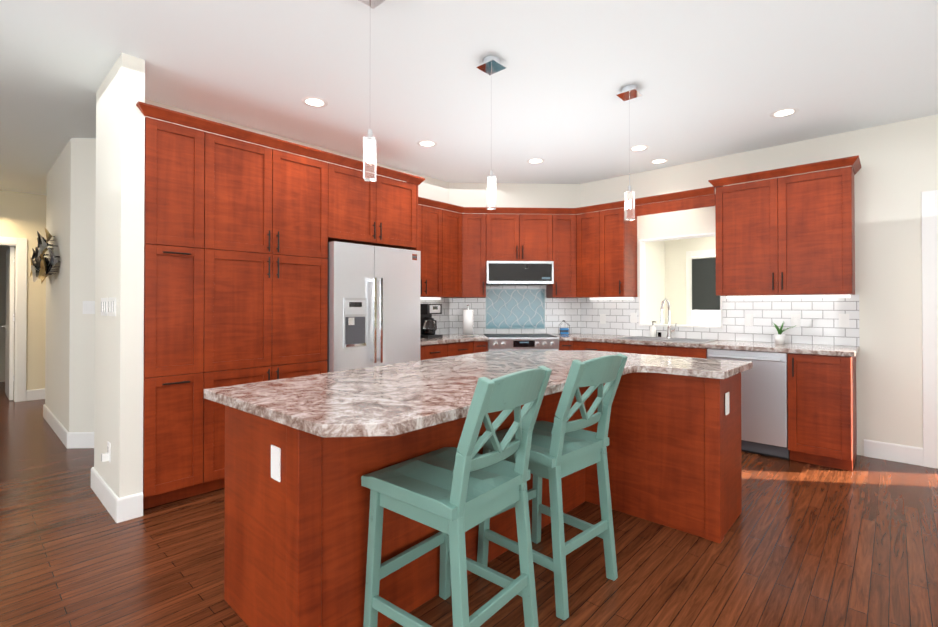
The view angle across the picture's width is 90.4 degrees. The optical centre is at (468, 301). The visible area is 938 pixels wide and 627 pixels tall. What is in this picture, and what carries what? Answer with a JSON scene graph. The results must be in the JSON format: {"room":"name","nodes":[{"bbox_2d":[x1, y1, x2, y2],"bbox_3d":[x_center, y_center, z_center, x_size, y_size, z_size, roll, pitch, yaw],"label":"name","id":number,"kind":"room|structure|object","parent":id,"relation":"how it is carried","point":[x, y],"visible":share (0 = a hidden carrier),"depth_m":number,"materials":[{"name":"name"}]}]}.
{"room":"kitchen","nodes":[
{"label":"kitchen","id":0,"kind":"room"},
{"bbox_2d":[0,382,937,626],"bbox_3d":[-1.702,1.320,4.282,13.620,0.060,12.820,0,-1,42],"label":"floor","id":1,"kind":"structure","parent":0,"point":[803,544],"depth_m":2.32,"materials":[{"name":"brown wood"}]},
{"bbox_2d":[139,103,207,509],"bbox_3d":[-2.073,0.050,3.134,0.628,2.462,0.328,0,-1,42],"label":"tall cabinet","id":2,"kind":"object","parent":1,"relation":"on","point":[175,407],"depth_m":2.93,"materials":[{"name":"brown wood"}]},
{"bbox_2d":[208,121,331,491],"bbox_3d":[-1.659,0.054,3.588,0.628,2.462,0.900,0,-1,42],"label":"tall cabinet","id":3,"kind":"object","parent":1,"relation":"on","point":[239,235],"depth_m":3.33,"materials":[{"name":"brown wood"}]},
{"bbox_2d":[326,241,420,372],"bbox_3d":[-0.983,0.401,4.207,0.731,1.753,0.908,0,-1,42],"label":"fridge","id":4,"kind":"object","parent":1,"relation":"on","point":[374,292],"visible":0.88,"depth_m":3.92,"materials":[{"name":"grey metal"}]},
{"bbox_2d":[420,344,443,359],"bbox_3d":[-0.559,0.856,4.784,0.628,0.874,0.453,0,-1,42],"label":"base cabinet","id":5,"kind":"object","parent":1,"relation":"on","point":[436,350],"depth_m":4.53,"materials":[{"name":"brown wood"}]},
{"bbox_2d":[361,365,551,626],"bbox_3d":[-0.027,0.747,1.688,0.578,1.050,0.450,0,-1,39],"label":"stool","id":6,"kind":"object","parent":1,"relation":"on","point":[452,495],"visible":1,"depth_m":1.62,"materials":[{"name":"teal paint"}]},
{"bbox_2d":[444,341,471,356],"bbox_3d":[-0.314,0.858,5.036,0.650,0.874,0.491,0,-1,42],"label":"base cabinet","id":7,"kind":"object","parent":1,"relation":"on","point":[460,348],"depth_m":4.80,"materials":[{"name":"brown wood"}]},
{"bbox_2d":[476,341,487,352],"bbox_3d":[0.024,0.860,5.343,0.735,0.874,0.614,0,-1,42],"label":"base cabinet","id":8,"kind":"object","parent":1,"relation":"on","point":[481,346],"depth_m":5.00,"materials":[{"name":"brown wood"}]},
{"bbox_2d":[420,334,484,345],"bbox_3d":[-0.249,0.401,5.103,0.660,0.038,1.337,0,-1,42],"label":"countertop","id":9,"kind":"structure","parent":8,"relation":"on","point":[447,338],"depth_m":4.83,"materials":[{"name":"stone"}]},
{"bbox_2d":[420,304,442,338],"bbox_3d":[-0.445,0.201,4.977,0.287,0.360,0.210,0,-1,42],"label":"coffee maker","id":10,"kind":"object","parent":9,"relation":"on","point":[428,327],"visible":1,"depth_m":4.90,"materials":[{"name":"black plastic"}]},
{"bbox_2d":[461,305,474,335],"bbox_3d":[-0.008,0.208,5.357,0.160,0.350,0.160,0,-1,42],"label":"paper towel holder","id":11,"kind":"object","parent":9,"relation":"on","point":[468,322],"visible":1,"depth_m":5.30,"materials":[{"name":"white paper"}]},
{"bbox_2d":[475,336,487,340],"bbox_3d":[0.137,0.400,4.971,0.089,0.038,0.108,0,-1,42],"label":"countertop","id":12,"kind":"structure","parent":8,"relation":"on","point":[479,338],"depth_m":4.97,"materials":[{"name":"stone"}]},
{"bbox_2d":[224,370,745,626],"bbox_3d":[0.307,0.838,2.404,1.444,0.874,2.447,0,-1,42],"label":"kitchen island","id":13,"kind":"object","parent":1,"relation":"on","point":[303,454],"depth_m":1.87,"materials":[{"name":"brown wood"}]},
{"bbox_2d":[204,350,751,469],"bbox_3d":[0.261,0.382,2.434,1.620,0.037,2.590,0,-1,42],"label":"island countertop","id":14,"kind":"structure","parent":13,"relation":"on","point":[384,416],"depth_m":2.03,"materials":[{"name":"stone"}]},
{"bbox_2d":[484,334,558,350],"bbox_3d":[0.576,0.833,5.267,0.758,0.906,0.687,0,0,-3],"label":"range","id":15,"kind":"object","parent":1,"relation":"on","point":[522,342],"visible":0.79,"depth_m":4.98,"materials":[{"name":"silver metal"}]},
{"bbox_2d":[476,353,627,619],"bbox_3d":[0.394,0.751,2.148,0.450,1.050,0.578,0,-1,-44],"label":"stool","id":16,"kind":"object","parent":1,"relation":"on","point":[561,447],"visible":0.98,"depth_m":2.03,"materials":[{"name":"teal paint"}]},
{"bbox_2d":[558,341,575,349],"bbox_3d":[1.119,0.860,5.392,0.615,0.874,0.735,0,-1,42],"label":"base cabinet","id":17,"kind":"object","parent":1,"relation":"on","point":[563,345],"depth_m":5.03,"materials":[{"name":"brown wood"}]},
{"bbox_2d":[558,336,571,340],"bbox_3d":[1.034,0.400,5.006,0.108,0.038,0.074,0,-1,42],"label":"countertop","id":18,"kind":"structure","parent":17,"relation":"on","point":[561,338],"depth_m":5.02,"materials":[{"name":"stone"}]},
{"bbox_2d":[576,341,619,351],"bbox_3d":[1.508,0.858,5.095,0.556,0.874,0.651,0,-1,42],"label":"base cabinet","id":19,"kind":"object","parent":1,"relation":"on","point":[580,345],"depth_m":4.84,"materials":[{"name":"brown wood"}]},
{"bbox_2d":[620,344,663,355],"bbox_3d":[1.837,0.856,4.809,0.555,0.874,0.628,0,-1,42],"label":"base cabinet","id":20,"kind":"object","parent":1,"relation":"on","point":[624,348],"depth_m":4.52,"materials":[{"name":"brown wood"}]},
{"bbox_2d":[664,346,706,358],"bbox_3d":[2.137,0.854,4.535,0.499,0.874,0.628,0,-1,42],"label":"base cabinet","id":21,"kind":"object","parent":1,"relation":"on","point":[668,350],"depth_m":4.26,"materials":[{"name":"brown wood"}]},
{"bbox_2d":[707,349,789,459],"bbox_3d":[2.513,0.853,4.134,0.592,0.871,0.656,0,-1,42],"label":"dishwasher","id":22,"kind":"object","parent":1,"relation":"on","point":[764,405],"visible":0.62,"depth_m":3.85,"materials":[{"name":"grey metal"}]},
{"bbox_2d":[787,353,856,470],"bbox_3d":[2.909,0.849,3.830,0.396,0.874,0.628,0,-1,42],"label":"base cabinet","id":23,"kind":"object","parent":1,"relation":"on","point":[822,417],"depth_m":3.60,"materials":[{"name":"brown wood"}]},
{"bbox_2d":[550,334,859,356],"bbox_3d":[1.985,0.398,4.645,2.901,0.038,0.675,0,-1,42],"label":"countertop","id":24,"kind":"structure","parent":23,"relation":"on","point":[829,350],"depth_m":4.07,"materials":[{"name":"stone"}]},
{"bbox_2d":[559,320,569,334],"bbox_3d":[1.122,0.301,5.494,0.114,0.167,0.074,0,0,-3],"label":"wire caddy","id":25,"kind":"object","parent":24,"relation":"on","point":[564,331],"visible":0.98,"depth_m":5.47,"materials":[{"name":"grey"}]},
{"bbox_2d":[650,321,655,336],"bbox_3d":[1.985,0.295,5.022,0.067,0.172,0.064,0,-1,42],"label":"soap bottle","id":26,"kind":"object","parent":24,"relation":"on","point":[652,331],"visible":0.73,"depth_m":5.00,"materials":[{"name":"white plastic"}]},
{"bbox_2d":[612,336,716,343],"bbox_3d":[1.945,0.393,4.661,0.864,0.040,0.484,0,-1,42],"label":"sink","id":27,"kind":"object","parent":24,"relation":"in","point":[683,340],"visible":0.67,"depth_m":4.76,"materials":[{"name":"grey stone"}]},
{"bbox_2d":[660,298,676,337],"bbox_3d":[2.056,0.171,4.804,0.109,0.418,0.256,0,-1,42],"label":"faucet","id":28,"kind":"object","parent":24,"relation":"on","point":[669,332],"visible":0.96,"depth_m":4.87,"materials":[{"name":"silver metal"}]},
{"bbox_2d":[772,321,793,343],"bbox_3d":[2.791,0.273,4.151,0.208,0.204,0.225,0,-1,42],"label":"potted plant","id":29,"kind":"object","parent":24,"relation":"on","point":[779,337],"visible":0.98,"depth_m":4.15,"materials":[{"name":"green plant"}]},
{"bbox_2d":[0,53,937,497],"bbox_3d":[-1.742,-0.080,4.247,13.620,2.740,12.940,0,-1,42],"label":"wall","id":30,"kind":"structure","parent":0,"point":[82,369],"depth_m":3.88,"materials":[{"name":"white paint"}]},
{"bbox_2d":[1,247,14,399],"bbox_3d":[-6.339,0.286,6.396,0.832,2.020,0.089,0,-1,42],"label":"door leaf","id":31,"kind":"structure","parent":30,"relation":"in","point":[8,326],"depth_m":6.15,"materials":[{"name":"white wood"}]},
{"bbox_2d":[0,236,26,401],"bbox_3d":[-6.227,0.231,5.804,0.144,2.140,1.030,0,-1,42],"label":"door frame","id":32,"kind":"structure","parent":30,"relation":"attached to","point":[20,244],"depth_m":6.09,"materials":[{"name":"white wood"}]},
{"bbox_2d":[26,388,44,400],"bbox_3d":[-4.616,1.243,7.467,0.017,0.140,3.608,0,-1,42],"label":"baseboard","id":33,"kind":"structure","parent":30,"relation":"attached to","point":[35,394],"depth_m":6.20,"materials":[{"name":"white wood"}]},
{"bbox_2d":[30,228,59,283],"bbox_3d":[-4.347,-0.476,4.766,1.101,0.572,0.152,0,-1,42],"label":"wall art","id":34,"kind":"object","parent":30,"relation":"attached to","point":[42,266],"visible":1,"depth_m":4.64,"materials":[{"name":"grey metal"}]},
{"bbox_2d":[43,404,54,417],"bbox_3d":[-3.604,1.237,6.572,0.018,0.140,3.565,0,-1,42],"label":"baseboard","id":35,"kind":"structure","parent":30,"relation":"attached to","point":[46,412],"depth_m":5.05,"materials":[{"name":"white wood"}]},
{"bbox_2d":[83,301,94,313],"bbox_3d":[-3.357,0.049,4.120,0.115,0.115,0.008,0,0,-3],"label":"outlet","id":36,"kind":"object","parent":30,"relation":"attached to","point":[88,306],"depth_m":4.12,"materials":[{"name":"white plastic"}]},
{"bbox_2d":[101,298,105,315],"bbox_3d":[-2.351,0.031,3.003,0.190,0.115,0.007,0,-1,42],"label":"light switch","id":37,"kind":"object","parent":30,"relation":"attached to","point":[103,300],"depth_m":3.00,"materials":[{"name":"white plastic"}]},
{"bbox_2d":[101,442,110,461],"bbox_3d":[-2.244,0.930,2.876,0.070,0.115,0.039,0,-1,42],"label":"outlet","id":38,"kind":"object","parent":30,"relation":"attached to","point":[104,456],"depth_m":2.87,"materials":[{"name":"white plastic"}]},
{"bbox_2d":[91,467,127,522],"bbox_3d":[-2.300,1.211,2.959,0.759,0.140,0.041,0,-1,42],"label":"baseboard","id":39,"kind":"structure","parent":30,"relation":"attached to","point":[125,508],"depth_m":2.81,"materials":[{"name":"white wood"}]},
{"bbox_2d":[105,297,115,315],"bbox_3d":[-2.185,0.030,2.851,0.190,0.115,0.007,0,-1,42],"label":"light switch","id":40,"kind":"object","parent":30,"relation":"attached to","point":[108,306],"depth_m":2.85,"materials":[{"name":"white plastic"}]},
{"bbox_2d":[332,154,419,249],"bbox_3d":[-1.041,-0.841,4.270,0.628,0.663,0.930,0,-1,42],"label":"upper cabinet","id":41,"kind":"object","parent":30,"relation":"attached to","point":[383,212],"depth_m":4.04,"materials":[{"name":"brown wood"}]},
{"bbox_2d":[418,202,429,296],"bbox_3d":[-0.695,-0.531,4.854,0.348,0.950,0.358,0,-1,42],"label":"upper cabinet","id":42,"kind":"object","parent":30,"relation":"attached to","point":[423,211],"depth_m":4.85,"materials":[{"name":"brown wood"}]},
{"bbox_2d":[430,206,437,296],"bbox_3d":[-0.516,-0.529,5.050,0.348,0.950,0.415,0,-1,42],"label":"upper cabinet","id":43,"kind":"object","parent":30,"relation":"attached to","point":[433,211],"depth_m":4.96,"materials":[{"name":"brown wood"}]},
{"bbox_2d":[438,206,461,297],"bbox_3d":[-0.268,-0.528,5.290,0.391,0.950,0.513,0,-1,42],"label":"upper cabinet","id":44,"kind":"object","parent":30,"relation":"attached to","point":[449,222],"depth_m":5.14,"materials":[{"name":"brown wood"}]},
{"bbox_2d":[420,297,440,299],"bbox_3d":[-0.601,-0.040,5.135,0.065,0.025,0.750,0,-1,42],"label":"under-cabinet light","id":45,"kind":"object","parent":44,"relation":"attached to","point":[421,298],"depth_m":5.27,"materials":[{"name":"white plastic"}]},
{"bbox_2d":[450,206,489,297],"bbox_3d":[0.007,-0.557,5.448,0.582,1.012,0.499,0,-1,42],"label":"upper cabinet","id":46,"kind":"object","parent":30,"relation":"attached to","point":[475,227],"depth_m":5.28,"materials":[{"name":"brown wood"}]},
{"bbox_2d":[490,207,549,260],"bbox_3d":[0.567,-0.762,5.476,0.782,0.602,0.782,0,-1,42],"label":"upper cabinet","id":47,"kind":"object","parent":30,"relation":"attached to","point":[516,234],"depth_m":5.30,"materials":[{"name":"brown wood"}]},
{"bbox_2d":[486,261,553,284],"bbox_3d":[0.569,-0.329,5.439,0.758,0.259,0.412,0,0,-3],"label":"microwave","id":48,"kind":"object","parent":47,"relation":"attached to","point":[519,272],"visible":0.96,"depth_m":5.24,"materials":[{"name":"silver metal"}]},
{"bbox_2d":[546,207,585,297],"bbox_3d":[1.127,-0.557,5.498,0.499,1.012,0.582,0,-1,42],"label":"upper cabinet","id":49,"kind":"object","parent":30,"relation":"attached to","point":[563,225],"depth_m":5.33,"materials":[{"name":"brown wood"}]},
{"bbox_2d":[578,210,605,297],"bbox_3d":[1.405,-0.527,5.375,0.486,0.950,0.391,0,-1,42],"label":"upper cabinet","id":50,"kind":"object","parent":30,"relation":"attached to","point":[592,254],"depth_m":5.21,"materials":[{"name":"brown wood"}]},
{"bbox_2d":[600,314,605,323],"bbox_3d":[1.571,0.199,5.470,0.070,0.115,0.007,0,-1,42],"label":"outlet","id":51,"kind":"object","parent":30,"relation":"attached to","point":[602,316],"depth_m":5.47,"materials":[{"name":"white plastic"}]},
{"bbox_2d":[606,206,637,296],"bbox_3d":[1.636,-0.528,5.192,0.342,0.950,0.348,0,-1,42],"label":"upper cabinet","id":52,"kind":"object","parent":30,"relation":"attached to","point":[621,235],"depth_m":5.03,"materials":[{"name":"brown wood"}]},
{"bbox_2d":[590,297,632,299],"bbox_3d":[1.632,-0.038,5.359,0.500,0.025,0.065,0,-1,42],"label":"under-cabinet light","id":53,"kind":"object","parent":52,"relation":"attached to","point":[605,298],"depth_m":5.30,"materials":[{"name":"white plastic"}]},
{"bbox_2d":[630,313,636,322],"bbox_3d":[1.844,0.177,5.220,0.070,0.115,0.007,0,-1,42],"label":"outlet","id":54,"kind":"object","parent":30,"relation":"attached to","point":[633,316],"depth_m":5.22,"materials":[{"name":"white plastic"}]},
{"bbox_2d":[420,285,859,345],"bbox_3d":[1.170,0.084,4.377,3.740,0.584,2.176,0,-1,42],"label":"tile backsplash","id":55,"kind":"structure","parent":30,"relation":"attached to","point":[515,309],"depth_m":5.31,"materials":[{"name":"white tile"}]},
{"bbox_2d":[639,232,722,327],"bbox_3d":[2.246,-0.215,4.951,0.841,0.961,0.142,0,-1,42],"label":"window frame","id":56,"kind":"structure","parent":30,"relation":"attached to","point":[642,289],"depth_m":5.21,"materials":[{"name":"white"}]},
{"bbox_2d":[691,255,719,309],"bbox_3d":[4.162,-0.310,7.388,1.200,0.892,0.040,0,-1,42],"label":"roller blind","id":57,"kind":"object","parent":30,"relation":"attached to","point":[704,297],"visible":0.29,"depth_m":7.65,"materials":[{"name":"grey fabric"}]},
{"bbox_2d":[695,310,719,325],"bbox_3d":[5.271,0.247,6.634,3.950,2.120,0.010,0,-1,42],"label":"window","id":58,"kind":"structure","parent":30,"relation":"in","point":[708,317],"depth_m":7.80,"materials":[{"name":"white glass"}]},
{"bbox_2d":[745,314,752,325],"bbox_3d":[2.678,0.172,4.458,0.070,0.115,0.007,0,-1,42],"label":"outlet","id":59,"kind":"object","parent":30,"relation":"attached to","point":[748,317],"depth_m":4.45,"materials":[{"name":"white plastic"}]},
{"bbox_2d":[708,155,860,295],"bbox_3d":[2.765,-0.599,4.128,1.079,1.076,0.396,0,-1,42],"label":"upper cabinet","id":60,"kind":"object","parent":30,"relation":"attached to","point":[794,234],"visible":1,"depth_m":3.97,"materials":[{"name":"brown wood"}]},
{"bbox_2d":[727,295,849,298],"bbox_3d":[2.865,-0.047,4.232,0.927,0.025,0.065,0,-1,42],"label":"under-cabinet light","id":61,"kind":"object","parent":60,"relation":"attached to","point":[728,297],"depth_m":4.16,"materials":[{"name":"white plastic"}]},
{"bbox_2d":[791,314,800,326],"bbox_3d":[2.951,0.170,4.208,0.070,0.115,0.007,0,-1,42],"label":"outlet","id":62,"kind":"object","parent":30,"relation":"attached to","point":[795,318],"depth_m":4.21,"materials":[{"name":"white plastic"}]},
{"bbox_2d":[839,314,848,326],"bbox_3d":[3.202,0.158,3.979,0.070,0.115,0.007,0,-1,42],"label":"outlet","id":63,"kind":"object","parent":30,"relation":"attached to","point":[843,318],"depth_m":3.98,"materials":[{"name":"white plastic"}]},
{"bbox_2d":[864,439,922,465],"bbox_3d":[3.428,1.217,3.768,0.355,0.140,0.014,0,-1,42],"label":"baseboard","id":64,"kind":"structure","parent":30,"relation":"attached to","point":[873,449],"depth_m":3.76,"materials":[{"name":"white wood"}]},
{"bbox_2d":[921,190,937,468],"bbox_3d":[3.998,0.208,3.337,1.080,2.150,0.144,0,-1,42],"label":"door frame","id":65,"kind":"structure","parent":30,"relation":"attached to","point":[928,310],"depth_m":3.62,"materials":[{"name":"white wood"}]},
{"bbox_2d":[0,0,937,195],"bbox_3d":[-1.702,-1.490,4.302,13.620,0.080,12.820,0,-1,42],"label":"ceiling","id":66,"kind":"structure","parent":0,"point":[709,79],"depth_m":2.99,"materials":[{"name":"white paint"}]},
{"bbox_2d":[302,96,327,107],"bbox_3d":[-1.123,-1.454,3.393,0.183,0.003,0.183,0,0,-3],"label":"recessed light","id":67,"kind":"object","parent":66,"relation":"in","point":[312,101],"depth_m":3.39,"materials":[{"name":"white"}]},
{"bbox_2d":[358,0,384,180],"bbox_3d":[-0.459,-1.015,2.160,0.130,0.900,0.130,0,-1,42],"label":"pendant light","id":68,"kind":"object","parent":66,"relation":"hanging from","point":[369,157],"visible":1,"depth_m":2.13,"materials":[{"name":"white glass"}]},
{"bbox_2d":[417,140,436,146],"bbox_3d":[-0.383,-1.448,4.262,0.183,0.003,0.183,0,0,-3],"label":"recessed light","id":69,"kind":"object","parent":66,"relation":"in","point":[424,143],"depth_m":4.26,"materials":[{"name":"white"}]},
{"bbox_2d":[476,56,505,209],"bbox_3d":[0.135,-1.010,2.810,0.130,0.900,0.130,0,-1,42],"label":"pendant light","id":70,"kind":"object","parent":66,"relation":"hanging from","point":[490,65],"visible":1,"depth_m":2.78,"materials":[{"name":"white glass"}]},
{"bbox_2d":[527,158,544,163],"bbox_3d":[0.684,-1.444,4.777,0.183,0.003,0.183,0,0,-3],"label":"recessed light","id":71,"kind":"object","parent":66,"relation":"in","point":[534,160],"depth_m":4.76,"materials":[{"name":"white"}]},
{"bbox_2d":[616,85,642,220],"bbox_3d":[1.095,-1.008,3.178,0.130,0.900,0.130,0,-1,42],"label":"pendant light","id":72,"kind":"object","parent":66,"relation":"hanging from","point":[629,92],"visible":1,"depth_m":3.15,"materials":[{"name":"chrome"},{"name":"glass"}]},
{"bbox_2d":[630,145,648,151],"bbox_3d":[1.600,-1.447,4.386,0.183,0.003,0.183,0,0,-3],"label":"recessed light","id":73,"kind":"object","parent":66,"relation":"in","point":[635,148],"depth_m":4.38,"materials":[{"name":"white"}]},
{"bbox_2d":[649,158,667,163],"bbox_3d":[1.950,-1.444,4.784,0.183,0.003,0.183,0,0,-3],"label":"recessed light","id":74,"kind":"object","parent":66,"relation":"in","point":[661,160],"depth_m":4.78,"materials":[{"name":"white"}]},
{"bbox_2d":[770,108,798,117],"bbox_3d":[2.422,-1.453,3.581,0.183,0.003,0.183,0,0,-3],"label":"recessed light","id":75,"kind":"object","parent":66,"relation":"in","point":[784,112],"depth_m":3.57,"materials":[{"name":"white"}]}
]}

